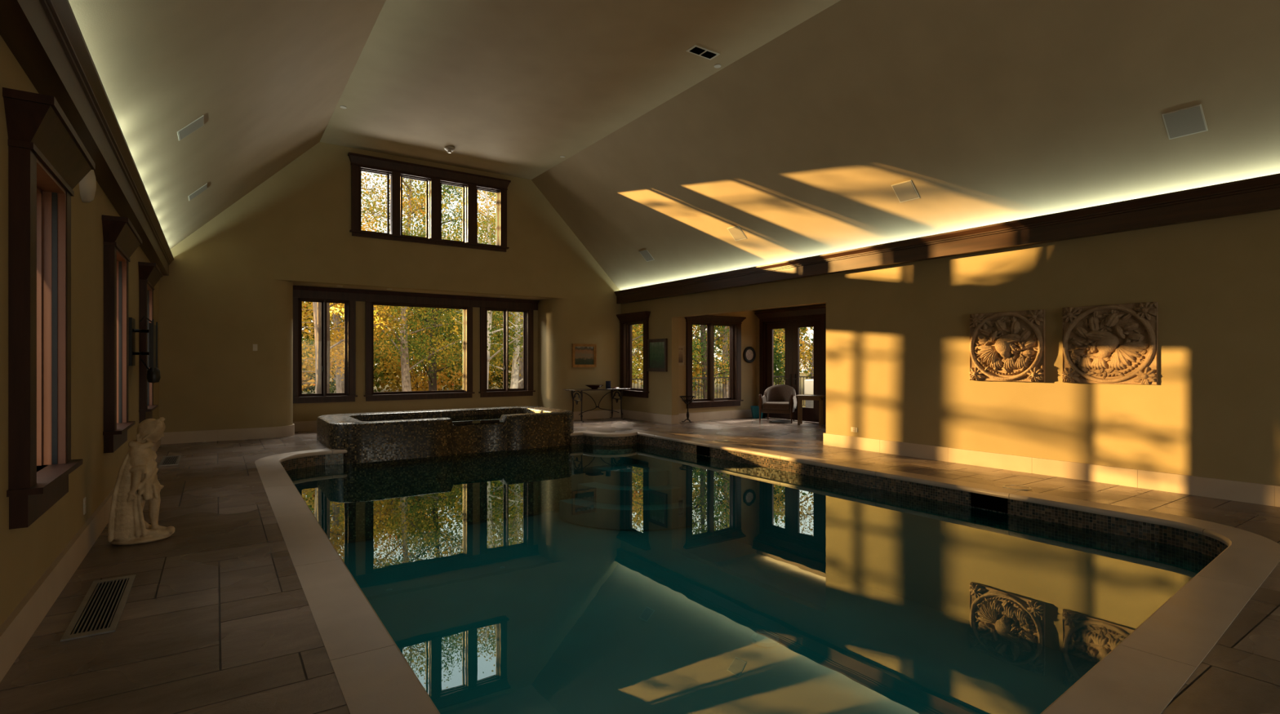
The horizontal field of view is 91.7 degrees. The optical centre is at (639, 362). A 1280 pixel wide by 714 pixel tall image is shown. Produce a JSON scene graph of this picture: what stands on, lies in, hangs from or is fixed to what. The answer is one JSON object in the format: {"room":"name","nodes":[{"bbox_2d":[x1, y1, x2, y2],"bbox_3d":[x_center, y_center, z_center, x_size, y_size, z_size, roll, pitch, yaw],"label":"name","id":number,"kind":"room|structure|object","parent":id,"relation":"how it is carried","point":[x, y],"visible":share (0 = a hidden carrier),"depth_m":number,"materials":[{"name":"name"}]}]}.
{"room":"indoor swimming pool","nodes":[
{"label":"indoor swimming pool","id":0,"kind":"room"},
{"bbox_2d":[0,35,159,626],"bbox_3d":[-3.183,-0.270,3.010,0.250,3.540,18.560,0,0,-34],"label":"wall","id":1,"kind":"structure","parent":0,"point":[26,554],"depth_m":4.35,"materials":[{"name":"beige paint"}]},
{"bbox_2d":[2,87,95,529],"bbox_3d":[-3.291,-0.235,3.324,0.425,2.050,1.210,0,0,-34],"label":"window","id":2,"kind":"structure","parent":1,"relation":"in","point":[47,158],"depth_m":3.06,"materials":[{"name":"brown wood"}]},
{"bbox_2d":[0,440,160,683],"bbox_3d":[-3.011,1.300,3.007,0.030,0.200,18.360,0,0,-34],"label":"baseboard","id":3,"kind":"structure","parent":1,"relation":"attached to","point":[19,628],"depth_m":3.48,"materials":[{"name":"wood"}]},
{"bbox_2d":[83,497,85,515],"bbox_3d":[-4.112,1.065,4.604,0.009,0.120,0.072,0,0,-34],"label":"power outlet","id":4,"kind":"object","parent":1,"relation":"attached to","point":[84,499],"visible":1,"depth_m":4.58,"materials":[{"name":"white plastic"}]},
{"bbox_2d":[0,0,173,275],"bbox_3d":[-2.938,-1.637,3.056,0.205,0.305,18.360,0,0,-34],"label":"crown molding","id":5,"kind":"structure","parent":1,"relation":"attached to","point":[46,38],"depth_m":3.69,"materials":[{"name":"brown wood"}]},
{"bbox_2d":[79,169,96,202],"bbox_3d":[-4.046,-1.320,4.564,0.072,0.290,0.290,0,0,-34],"label":"speaker","id":6,"kind":"object","parent":1,"relation":"attached to","point":[87,185],"depth_m":4.49,"materials":[{"name":"white plastic"}]},
{"bbox_2d":[102,214,142,453],"bbox_3d":[-4.980,-0.235,5.803,0.425,2.050,1.250,0,0,-34],"label":"window","id":7,"kind":"structure","parent":1,"relation":"in","point":[121,238],"depth_m":5.48,"materials":[{"name":"brown wood"}]},
{"bbox_2d":[128,315,160,382],"bbox_3d":[-5.680,-0.143,7.141,0.275,0.767,0.640,0,0,-34],"label":"wall bracket","id":8,"kind":"object","parent":1,"relation":"attached to","point":[153,375],"visible":1,"depth_m":7.04,"materials":[{"name":"black metal"}]},
{"bbox_2d":[137,262,162,424],"bbox_3d":[-6.663,-0.235,8.274,0.425,2.050,1.230,0,0,-34],"label":"window","id":9,"kind":"structure","parent":1,"relation":"in","point":[149,273],"depth_m":7.90,"materials":[{"name":"brown wood"}]},
{"bbox_2d":[68,0,386,248],"bbox_3d":[-2.163,-2.942,3.645,2.750,2.904,18.460,0,0,-34],"label":"ceiling","id":10,"kind":"structure","parent":0,"point":[267,79],"depth_m":6.23,"materials":[{"name":"beige paint"}]},
{"bbox_2d":[177,115,204,141],"bbox_3d":[-4.569,-2.386,6.325,0.219,0.218,0.300,0,0,-34],"label":"ceiling speaker","id":11,"kind":"object","parent":10,"relation":"attached to","point":[197,123],"visible":1,"depth_m":6.31},
{"bbox_2d":[187,182,207,200],"bbox_3d":[-6.191,-2.386,8.705,0.219,0.218,0.300,0,0,-34],"label":"ceiling speaker","id":12,"kind":"object","parent":10,"relation":"attached to","point":[204,187],"visible":1,"depth_m":8.68},
{"bbox_2d":[159,142,621,432],"bbox_3d":[-4.652,-1.432,13.674,9.330,5.864,1.120,0,0,-34],"label":"wall","id":13,"kind":"structure","parent":0,"point":[215,296],"depth_m":11.86,"materials":[{"name":"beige paint"}]},
{"bbox_2d":[160,423,294,444],"bbox_3d":[-7.289,1.300,11.348,0.748,0.200,2.268,0,0,31],"label":"baseboard","id":14,"kind":"structure","parent":13,"relation":"attached to","point":[189,437],"depth_m":11.10,"materials":[{"name":"wood"}]},
{"bbox_2d":[253,344,257,351],"bbox_3d":[-7.035,-0.270,11.364,0.072,0.120,0.014,0,0,-34],"label":"light switch","id":15,"kind":"object","parent":13,"relation":"attached to","point":[255,346],"visible":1,"depth_m":11.36,"materials":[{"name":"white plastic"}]},
{"bbox_2d":[347,151,511,252],"bbox_3d":[-4.394,-3.305,13.224,3.360,1.610,0.315,0,0,-34],"label":"window","id":16,"kind":"structure","parent":13,"relation":"in","point":[436,177],"depth_m":13.13,"materials":[{"name":"brown wood"}]},
{"bbox_2d":[572,343,596,367],"bbox_3d":[-1.361,-0.165,15.211,0.660,0.570,0.047,0,0,-34],"label":"framed picture","id":17,"kind":"object","parent":13,"relation":"attached to","point":[584,355],"visible":1,"depth_m":15.21},
{"bbox_2d":[573,409,620,420],"bbox_3d":[-1.473,1.300,15.326,2.133,0.200,0.731,0,0,-8],"label":"baseboard","id":18,"kind":"structure","parent":13,"relation":"attached to","point":[592,415],"depth_m":15.39,"materials":[{"name":"wood"}]},
{"bbox_2d":[293,301,537,422],"bbox_3d":[-4.850,-0.045,14.097,5.820,3.090,0.200,0,0,-34],"label":"wall","id":19,"kind":"structure","parent":0,"point":[301,411],"depth_m":13.77,"materials":[{"name":"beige paint"}]},
{"bbox_2d":[293,421,316,431],"bbox_3d":[-4.785,1.300,14.002,5.420,0.200,0.030,0,0,-34],"label":"baseboard","id":20,"kind":"structure","parent":19,"relation":"attached to","point":[303,426],"depth_m":12.62,"materials":[{"name":"wood"}]},
{"bbox_2d":[293,297,357,404],"bbox_3d":[-6.554,-0.235,12.878,1.250,2.131,0.295,0,0,-34],"label":"window","id":21,"kind":"structure","parent":19,"relation":"in","point":[349,394],"depth_m":12.90,"materials":[{"name":"brown wood"}]},
{"bbox_2d":[293,285,539,310],"bbox_3d":[-4.760,-1.417,13.964,5.400,0.235,0.120,0,0,-34],"label":"crown molding","id":22,"kind":"structure","parent":19,"relation":"attached to","point":[299,291],"depth_m":13.72,"materials":[{"name":"brown wood"}]},
{"bbox_2d":[364,301,475,401],"bbox_3d":[-4.934,-0.235,13.981,2.390,2.131,0.295,0,0,-34],"label":"window","id":23,"kind":"structure","parent":19,"relation":"in","point":[467,391],"depth_m":13.95,"materials":[{"name":"brown wood"}]},
{"bbox_2d":[478,307,535,397],"bbox_3d":[-3.257,-0.235,15.124,1.410,2.131,0.295,0,0,-34],"label":"window","id":24,"kind":"structure","parent":19,"relation":"in","point":[527,390],"depth_m":15.12,"materials":[{"name":"brown wood"}]},
{"bbox_2d":[292,281,551,300],"bbox_3d":[-4.658,-1.620,13.816,6.360,0.160,0.980,0,0,-34],"label":"ceiling","id":25,"kind":"structure","parent":0,"point":[303,284],"depth_m":13.40,"materials":[{"name":"beige paint"}]},
{"bbox_2d":[320,0,839,179],"bbox_3d":[0.793,-4.319,5.659,4.404,0.150,18.460,0,0,-34],"label":"ceiling","id":26,"kind":"structure","parent":0,"point":[516,87],"depth_m":9.02,"materials":[{"name":"beige paint"}]},
{"bbox_2d":[444,146,454,153],"bbox_3d":[-3.766,-4.194,12.293,0.200,0.100,0.200,0,0,-34],"label":"smoke detector","id":27,"kind":"object","parent":26,"relation":"attached to","point":[449,148],"visible":1,"depth_m":12.24,"materials":[{"name":"white plastic"}]},
{"bbox_2d":[685,44,719,60],"bbox_3d":[0.863,-4.238,8.502,0.440,0.012,0.200,0,0,-34],"label":"ceiling vent","id":28,"kind":"object","parent":26,"relation":"in","point":[699,51],"visible":1,"depth_m":8.49,"materials":[{"name":"white metal"}]},
{"bbox_2d":[688,46,705,54],"bbox_3d":[0.780,-4.234,8.445,0.170,0.005,0.140,0,0,-34],"label":"grille","id":29,"kind":"object","parent":28,"relation":"attached to","point":[694,50],"depth_m":8.43,"materials":[{"name":"black metal"}]},
{"bbox_2d":[700,50,716,58],"bbox_3d":[0.945,-4.234,8.558,0.170,0.005,0.140,0,0,-34],"label":"grille","id":30,"kind":"object","parent":28,"relation":"attached to","point":[706,54],"depth_m":8.54,"materials":[{"name":"black metal"}]},
{"bbox_2d":[714,63,720,67],"bbox_3d":[1.108,-4.237,8.887,0.100,0.015,0.100,0,0,-34],"label":"sprinkler cover","id":31,"kind":"object","parent":26,"relation":"attached to","point":[717,65],"visible":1,"depth_m":8.87,"materials":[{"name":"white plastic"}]},
{"bbox_2d":[0,417,1279,713],"bbox_3d":[1.927,1.445,6.988,12.906,0.090,19.580,0,0,-34],"label":"floor","id":32,"kind":"structure","parent":0,"point":[236,538],"depth_m":3.55,"materials":[{"name":"grey tile"}]},
{"bbox_2d":[60,574,136,642],"bbox_3d":[-3.098,1.395,3.588,0.210,0.009,1.020,0,0,-34],"label":"floor vent","id":33,"kind":"object","parent":32,"relation":"in","point":[100,612],"visible":1,"depth_m":3.50,"materials":[{"name":"metal"}]},
{"bbox_2d":[107,417,174,545],"bbox_3d":[-3.908,0.925,4.888,0.410,0.974,0.310,0,0,-34],"label":"stone statue","id":34,"kind":"object","parent":32,"relation":"on","point":[137,482],"visible":1,"depth_m":4.79,"materials":[{"name":"stone"}]},
{"bbox_2d":[158,455,181,466],"bbox_3d":[-6.668,1.395,8.828,0.210,0.009,1.000,0,0,-34],"label":"floor vent","id":35,"kind":"object","parent":32,"relation":"in","point":[166,460],"visible":1,"depth_m":8.79,"materials":[{"name":"metal"}]},
{"bbox_2d":[316,406,573,463],"bbox_3d":[-3.618,1.915,11.934,4.460,1.870,2.240,0,0,-34],"label":"spa","id":36,"kind":"object","parent":32,"relation":"on","point":[373,437],"visible":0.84,"depth_m":11.00,"materials":[{"name":"tile"}]},
{"bbox_2d":[563,387,631,422],"bbox_3d":[-1.031,1.021,15.028,1.560,0.761,0.638,0,0,-34],"label":"console table","id":37,"kind":"object","parent":32,"relation":"on","point":[577,390],"visible":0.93,"depth_m":14.98,"materials":[{"name":"metal"}]},
{"bbox_2d":[586,384,603,389],"bbox_3d":[-1.095,0.594,14.961,0.450,0.092,0.450,0,0,-34],"label":"bowl","id":38,"kind":"object","parent":37,"relation":"on","point":[592,386],"visible":1,"depth_m":14.84,"materials":[{"name":"black ceramic"}]},
{"bbox_2d":[605,381,610,388],"bbox_3d":[-0.778,0.550,15.225,0.136,0.180,0.136,0,0,-34],"label":"ceramic jar","id":39,"kind":"object","parent":37,"relation":"on","point":[607,383],"visible":0.95,"depth_m":15.17,"materials":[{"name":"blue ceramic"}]},
{"bbox_2d":[680,395,696,422],"bbox_3d":[1.103,1.082,14.329,0.388,0.600,0.388,0,0,-34],"label":"iron stand","id":40,"kind":"object","parent":32,"relation":"on","point":[681,397],"visible":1,"depth_m":14.31,"materials":[{"name":"black metal"}]},
{"bbox_2d":[680,395,696,404],"bbox_3d":[1.103,0.875,14.329,0.388,0.185,0.388,0,0,-34],"label":"basket","id":41,"kind":"object","parent":40,"relation":"on","point":[682,397],"depth_m":14.30,"materials":[{"name":"metal"}]},
{"bbox_2d":[712,440,728,442],"bbox_3d":[1.425,1.395,11.015,0.280,0.007,0.280,0,0,-34],"label":"lid","id":42,"kind":"object","parent":32,"relation":"on","point":[716,441],"visible":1,"depth_m":11.00,"materials":[{"name":"plastic"}]},
{"bbox_2d":[751,406,762,418],"bbox_3d":[2.925,1.250,15.509,0.300,0.300,0.240,0,0,-1],"label":"wastebasket","id":43,"kind":"object","parent":32,"relation":"on","point":[755,410],"visible":0.56,"depth_m":15.41,"materials":[{"name":"teal plastic"}]},
{"bbox_2d":[254,429,1279,713],"bbox_3d":[-0.181,2.148,7.094,6.810,1.503,10.371,0,0,-34],"label":"swimming pool","id":44,"kind":"object","parent":32,"relation":"in","point":[634,571],"visible":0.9,"depth_m":4.53,"materials":[{"name":"liquid"}]},
{"bbox_2d":[758,384,796,423],"bbox_3d":[3.294,0.972,14.758,0.820,0.863,0.859,0,0,23],"label":"armchair","id":45,"kind":"object","parent":32,"relation":"on","point":[779,398],"visible":1,"depth_m":14.64,"materials":[{"name":"wicker"}]},
{"bbox_2d":[795,395,825,426],"bbox_3d":[3.820,1.070,13.929,0.600,0.660,0.480,0,0,23],"label":"side table","id":46,"kind":"object","parent":32,"relation":"on","point":[800,397],"visible":1,"depth_m":13.83,"materials":[{"name":"brown wood"}]},
{"bbox_2d":[1002,484,1031,490],"bbox_3d":[4.207,1.395,6.932,0.280,0.007,0.280,0,0,-34],"label":"lid","id":47,"kind":"object","parent":32,"relation":"on","point":[1009,486],"visible":1,"depth_m":6.91,"materials":[{"name":"plastic"}]},
{"bbox_2d":[678,311,756,413],"bbox_3d":[1.885,-0.075,15.321,2.930,3.150,0.200,0,0,-34],"label":"wall","id":48,"kind":"structure","parent":0,"point":[748,326],"depth_m":15.69,"materials":[{"name":"paint"}]},
{"bbox_2d":[678,345,684,365],"bbox_3d":[0.930,-0.160,14.530,0.300,0.460,0.032,0,0,-34],"label":"framed picture","id":49,"kind":"object","parent":48,"relation":"attached to","point":[681,348],"visible":0.59,"depth_m":14.55},
{"bbox_2d":[684,315,746,408],"bbox_3d":[1.778,-0.020,15.167,1.890,2.220,0.335,0,0,-34],"label":"window","id":50,"kind":"structure","parent":48,"relation":"in","point":[734,323],"depth_m":15.16,"materials":[{"name":"brown wood"}]},
{"bbox_2d":[678,409,752,423],"bbox_3d":[1.935,1.300,15.071,2.730,0.200,0.270,0,0,-34],"label":"baseboard","id":51,"kind":"structure","parent":48,"relation":"attached to","point":[699,416],"depth_m":15.15,"materials":[{"name":"wood"}]},
{"bbox_2d":[742,346,755,363],"bbox_3d":[2.786,-0.190,15.784,0.410,0.410,0.050,0,0,-34],"label":"round mirror","id":52,"kind":"object","parent":48,"relation":"attached to","point":[749,354],"visible":1,"depth_m":15.78,"materials":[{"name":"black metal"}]},
{"bbox_2d":[756,304,826,406],"bbox_3d":[4.561,-0.075,13.817,0.200,3.150,5.700,0,0,-34],"label":"wall","id":53,"kind":"structure","parent":0,"point":[820,305],"depth_m":15.88,"materials":[{"name":"paint"}]},
{"bbox_2d":[752,303,826,311],"bbox_3d":[4.413,-1.410,13.716,0.160,0.180,5.300,0,0,-34],"label":"crown molding","id":54,"kind":"structure","parent":53,"relation":"attached to","point":[820,304],"depth_m":14.90,"materials":[{"name":"brown wood"}]},
{"bbox_2d":[754,306,826,424],"bbox_3d":[3.673,0.075,14.979,0.320,2.650,2.220,0,0,-34],"label":"door","id":55,"kind":"structure","parent":53,"relation":"in","point":[791,321],"depth_m":14.91,"materials":[{"name":"brown wood"}]},
{"bbox_2d":[531,0,1279,290],"bbox_3d":[3.760,-2.942,7.681,2.776,2.904,18.460,0,0,-34],"label":"ceiling","id":56,"kind":"structure","parent":0,"point":[993,112],"depth_m":7.68,"materials":[{"name":"beige paint"}]},
{"bbox_2d":[639,249,654,262],"bbox_3d":[0.152,-2.379,13.850,0.219,0.218,0.300,0,0,-34],"label":"ceiling speaker","id":57,"kind":"object","parent":56,"relation":"attached to","point":[646,255],"visible":1,"depth_m":13.84},
{"bbox_2d":[727,225,746,240],"bbox_3d":[1.785,-2.379,11.454,0.219,0.218,0.300,0,0,-34],"label":"ceiling speaker","id":58,"kind":"object","parent":56,"relation":"attached to","point":[736,233],"visible":1,"depth_m":11.44},
{"bbox_2d":[891,180,919,202],"bbox_3d":[3.694,-2.379,8.652,0.219,0.218,0.300,0,0,-34],"label":"ceiling speaker","id":59,"kind":"object","parent":56,"relation":"attached to","point":[904,191],"visible":1,"depth_m":8.64},
{"bbox_2d":[1161,103,1208,139],"bbox_3d":[5.394,-2.379,6.156,0.219,0.218,0.300,0,0,-34],"label":"ceiling speaker","id":60,"kind":"object","parent":56,"relation":"attached to","point":[1190,120],"visible":1,"depth_m":6.15},
{"bbox_2d":[621,208,1279,486],"bbox_3d":[4.713,-0.270,8.391,0.200,3.540,18.560,0,0,-34],"label":"wall","id":61,"kind":"structure","parent":0,"point":[898,335],"depth_m":7.58,"materials":[{"name":"beige paint"}]},
{"bbox_2d":[616,311,650,398],"bbox_3d":[-0.099,-0.180,15.325,0.345,2.060,1.330,0,0,-34],"label":"window","id":62,"kind":"structure","parent":61,"relation":"in","point":[626,320],"depth_m":15.57,"materials":[{"name":"brown wood"}]},
{"bbox_2d":[620,409,679,424],"bbox_3d":[0.196,1.300,14.993,0.230,0.200,2.160,0,0,-34],"label":"baseboard","id":63,"kind":"structure","parent":61,"relation":"attached to","point":[652,417],"depth_m":14.67,"materials":[{"name":"wood"}]},
{"bbox_2d":[647,338,667,372],"bbox_3d":[0.394,-0.165,14.511,0.047,0.760,0.760,0,0,-34],"label":"framed picture","id":64,"kind":"object","parent":61,"relation":"attached to","point":[657,348],"visible":1,"depth_m":14.49,"materials":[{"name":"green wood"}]},
{"bbox_2d":[851,426,857,432],"bbox_3d":[3.462,1.090,10.043,0.009,0.074,0.122,0,0,-34],"label":"power outlet","id":65,"kind":"object","parent":61,"relation":"attached to","point":[853,429],"visible":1,"depth_m":10.03,"materials":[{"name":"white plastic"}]},
{"bbox_2d":[613,173,1279,304],"bbox_3d":[4.602,-1.637,8.194,0.205,0.305,18.360,0,0,-34],"label":"crown molding","id":66,"kind":"structure","parent":61,"relation":"attached to","point":[1262,193],"depth_m":7.84,"materials":[{"name":"brown wood"}]},
{"bbox_2d":[968,309,1045,382],"bbox_3d":[4.725,-0.205,8.066,0.144,0.900,0.910,0,0,-34],"label":"carved relief","id":67,"kind":"object","parent":61,"relation":"attached to","point":[1005,346],"visible":1,"depth_m":8.01,"materials":[{"name":"stone"}]},
{"bbox_2d":[822,433,1279,506],"bbox_3d":[6.562,1.300,5.651,0.230,0.200,11.950,0,0,-34],"label":"baseboard","id":68,"kind":"structure","parent":61,"relation":"attached to","point":[1228,490],"depth_m":7.38,"materials":[{"name":"stone"}]},
{"bbox_2d":[1062,302,1158,384],"bbox_3d":[5.356,-0.207,7.141,0.144,0.905,0.910,0,0,-34],"label":"carved relief","id":69,"kind":"object","parent":61,"relation":"attached to","point":[1112,344],"visible":1,"depth_m":7.09,"materials":[{"name":"stone"}]},
{"label":"outside","id":70,"kind":"structure","parent":0,"visible":0},
{"bbox_2d":[302,370,809,407],"bbox_3d":[-12.761,1.480,27.607,130.000,0.001,120.000,0,0,-34],"label":"ground","id":71,"kind":"structure","parent":70,"point":[719,393],"depth_m":35.75,"materials":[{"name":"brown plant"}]},
{"bbox_2d":[302,342,315,391],"bbox_3d":[-14.510,0.146,23.424,4.489,2.713,2.713,0,0,-34],"label":"shrub","id":72,"kind":"object","parent":71,"relation":"on","point":[303,366],"visible":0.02,"depth_m":24.14,"materials":[{"name":"green plant"}]},
{"bbox_2d":[316,302,329,393],"bbox_3d":[-7.781,-0.620,15.269,0.292,4.202,0.290,0,0,-34],"label":"trunk","id":73,"kind":"object","parent":71,"relation":"on","point":[318,362],"visible":0.29,"depth_m":15.20,"materials":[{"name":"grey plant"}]},
{"bbox_2d":[302,306,344,386],"bbox_3d":[-10.046,-0.369,16.714,0.854,3.704,4.453,0,0,36],"label":"tree","id":74,"kind":"object","parent":71,"relation":"on","point":[305,321],"visible":0.16,"depth_m":17.72,"materials":[{"name":"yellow plant"}]},
{"bbox_2d":[302,336,396,394],"bbox_3d":[-12.315,0.119,25.504,4.450,2.812,2.737,0,0,-31],"label":"shrub","id":75,"kind":"object","parent":71,"relation":"on","point":[376,375],"visible":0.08,"depth_m":25.43,"materials":[{"name":"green plant"}]},
{"bbox_2d":[302,302,400,392],"bbox_3d":[-14.216,-2.404,28.964,7.705,7.784,8.768,0,0,25],"label":"tree","id":76,"kind":"object","parent":71,"relation":"on","point":[309,304],"visible":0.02,"depth_m":27.38,"materials":[{"name":"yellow plant"}]},
{"bbox_2d":[302,172,420,393],"bbox_3d":[-8.842,-2.779,18.005,4.121,8.532,5.522,0,0,-40],"label":"autumn tree","id":77,"kind":"object","parent":71,"relation":"on","point":[338,347],"visible":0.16,"depth_m":17.81,"materials":[{"name":"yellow plant"}]},
{"bbox_2d":[302,172,431,393],"bbox_3d":[-10.890,-3.594,21.794,6.795,10.167,6.400,0,0,-23],"label":"autumn tree","id":78,"kind":"object","parent":71,"relation":"on","point":[340,387],"visible":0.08,"depth_m":22.06,"materials":[{"name":"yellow plant"}]},
{"bbox_2d":[311,172,502,391],"bbox_3d":[-7.116,-2.878,19.515,5.990,8.738,6.434,0,0,-8],"label":"autumn tree","id":79,"kind":"object","parent":71,"relation":"on","point":[405,363],"visible":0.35,"depth_m":19.45,"materials":[{"name":"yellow plant"}]},
{"bbox_2d":[342,305,492,388],"bbox_3d":[-11.568,-2.173,31.612,7.966,7.394,8.937,0,0,-39],"label":"tree","id":80,"kind":"object","parent":71,"relation":"on","point":[411,314],"visible":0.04,"depth_m":30.43,"materials":[{"name":"green plant"}]},
{"bbox_2d":[373,336,462,391],"bbox_3d":[-9.525,0.168,26.771,4.506,2.739,2.705,0,0,-34],"label":"shrub","id":81,"kind":"object","parent":71,"relation":"on","point":[415,381],"visible":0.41,"depth_m":26.21,"materials":[{"name":"green plant"}]},
{"bbox_2d":[336,182,511,391],"bbox_3d":[-7.260,-3.003,22.328,6.436,8.980,6.178,0,0,-37],"label":"autumn tree","id":82,"kind":"object","parent":71,"relation":"on","point":[433,379],"visible":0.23,"depth_m":22.29,"materials":[{"name":"golden yellow leaves"},{"name":"grey bark"}]},
{"bbox_2d":[411,309,523,389],"bbox_3d":[-8.534,-2.241,33.228,8.427,7.464,8.001,0,0,-3],"label":"tree","id":83,"kind":"object","parent":71,"relation":"on","point":[500,335],"visible":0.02,"depth_m":31.58,"materials":[{"name":"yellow plant"}]},
{"bbox_2d":[427,337,511,390],"bbox_3d":[-7.939,0.145,29.046,4.434,2.759,2.725,0,0,-34],"label":"shrub","id":84,"kind":"object","parent":71,"relation":"on","point":[458,387],"visible":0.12,"depth_m":28.90,"materials":[{"name":"green plant"}]},
{"bbox_2d":[419,190,523,388],"bbox_3d":[-5.418,-3.811,26.146,7.987,10.598,7.041,0,0,-26],"label":"autumn tree","id":85,"kind":"object","parent":71,"relation":"on","point":[521,363],"visible":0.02,"depth_m":25.97,"materials":[{"name":"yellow plant"}]},
{"bbox_2d":[423,186,523,388],"bbox_3d":[-4.505,-2.758,21.954,6.011,8.499,6.168,0,0,-27],"label":"autumn tree","id":86,"kind":"object","parent":71,"relation":"on","point":[515,366],"visible":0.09,"depth_m":21.70,"materials":[{"name":"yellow plant"}]},
{"bbox_2d":[424,185,523,389],"bbox_3d":[-4.448,-2.338,19.126,4.951,7.656,4.673,0,0,28],"label":"autumn tree","id":87,"kind":"object","parent":71,"relation":"on","point":[490,331],"visible":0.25,"depth_m":19.02,"materials":[{"name":"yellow plant"}]},
{"bbox_2d":[489,340,523,389],"bbox_3d":[-5.356,0.137,30.258,4.408,2.739,2.718,0,0,-34],"label":"shrub","id":88,"kind":"object","parent":71,"relation":"on","point":[509,349],"visible":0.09,"depth_m":29.22,"materials":[{"name":"green plant"}]},
{"bbox_2d":[631,355,639,383],"bbox_3d":[-2.020,0.149,30.657,4.488,2.747,2.794,0,0,-34],"label":"shrub","id":89,"kind":"object","parent":71,"relation":"on","point":[633,356],"visible":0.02,"depth_m":31.29,"materials":[{"name":"green plant"}]},
{"bbox_2d":[631,324,643,382],"bbox_3d":[-0.733,-2.543,23.768,6.264,8.064,6.476,0,0,18],"label":"autumn tree","id":90,"kind":"object","parent":71,"relation":"on","point":[635,353],"visible":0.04,"depth_m":23.07,"materials":[{"name":"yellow plant"}]},
{"bbox_2d":[631,324,720,387],"bbox_3d":[0.726,-2.329,34.523,8.117,7.641,9.036,0,0,8],"label":"tree","id":91,"kind":"object","parent":71,"relation":"on","point":[695,333],"visible":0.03,"depth_m":33.54,"materials":[{"name":"green plant"}]},
{"bbox_2d":[637,339,716,391],"bbox_3d":[1.844,0.130,30.308,4.449,2.774,2.677,0,0,-34],"label":"shrub","id":92,"kind":"object","parent":71,"relation":"on","point":[696,371],"visible":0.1,"depth_m":29.88,"materials":[{"name":"green plant"}]},
{"bbox_2d":[631,324,775,399],"bbox_3d":[2.525,-2.369,23.052,6.238,7.721,5.661,0,0,-34],"label":"autumn tree","id":93,"kind":"object","parent":71,"relation":"on","point":[703,343],"visible":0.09,"depth_m":22.47,"materials":[{"name":"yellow plant"}]},
{"bbox_2d":[631,376,784,399],"bbox_3d":[2.127,0.965,18.633,6.514,1.030,0.040,0,0,-34],"label":"iron railing","id":94,"kind":"object","parent":71,"relation":"on","point":[704,378],"visible":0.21,"depth_m":18.49,"materials":[{"name":"black metal"}]},
{"bbox_2d":[692,325,783,398],"bbox_3d":[3.679,-2.709,24.797,6.531,8.395,5.527,0,0,-24],"label":"autumn tree","id":95,"kind":"object","parent":71,"relation":"on","point":[723,338],"visible":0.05,"depth_m":24.80,"materials":[{"name":"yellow plant"}]},
{"bbox_2d":[693,324,813,380],"bbox_3d":[6.555,-2.127,33.221,8.161,7.327,8.362,0,0,-38],"label":"tree","id":96,"kind":"object","parent":71,"relation":"on","point":[803,328],"visible":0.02,"depth_m":32.62,"materials":[{"name":"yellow plant"}]},
{"bbox_2d":[728,338,784,385],"bbox_3d":[5.671,0.158,29.321,4.469,2.765,2.665,0,0,-34],"label":"shrub","id":97,"kind":"object","parent":71,"relation":"on","point":[778,354],"visible":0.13,"depth_m":28.95,"materials":[{"name":"green plant"}]},
{"bbox_2d":[773,327,813,379],"bbox_3d":[6.871,-2.680,23.093,6.052,8.336,5.581,0,0,43],"label":"autumn tree","id":98,"kind":"object","parent":71,"relation":"on","point":[809,361],"visible":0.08,"depth_m":23.07,"materials":[{"name":"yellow plant"}]},
{"bbox_2d":[800,376,813,405],"bbox_3d":[6.699,0.965,17.694,0.040,1.030,6.714,0,0,-34],"label":"iron railing","id":99,"kind":"object","parent":71,"relation":"on","point":[809,377],"visible":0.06,"depth_m":19.85,"materials":[{"name":"black metal"}]},
{"bbox_2d":[804,379,813,408],"bbox_3d":[4.686,0.970,16.564,0.500,1.020,0.600,0,0,26],"label":"base cabinet","id":100,"kind":"object","parent":71,"relation":"on","point":[808,384],"visible":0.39,"depth_m":16.36,"materials":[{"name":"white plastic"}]},
{"bbox_2d":[804,353,812,379],"bbox_3d":[9.093,0.137,27.464,4.431,2.757,2.742,0,0,-30],"label":"shrub","id":101,"kind":"object","parent":71,"relation":"on","point":[810,375],"visible":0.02,"depth_m":27.00,"materials":[{"name":"green plant"}]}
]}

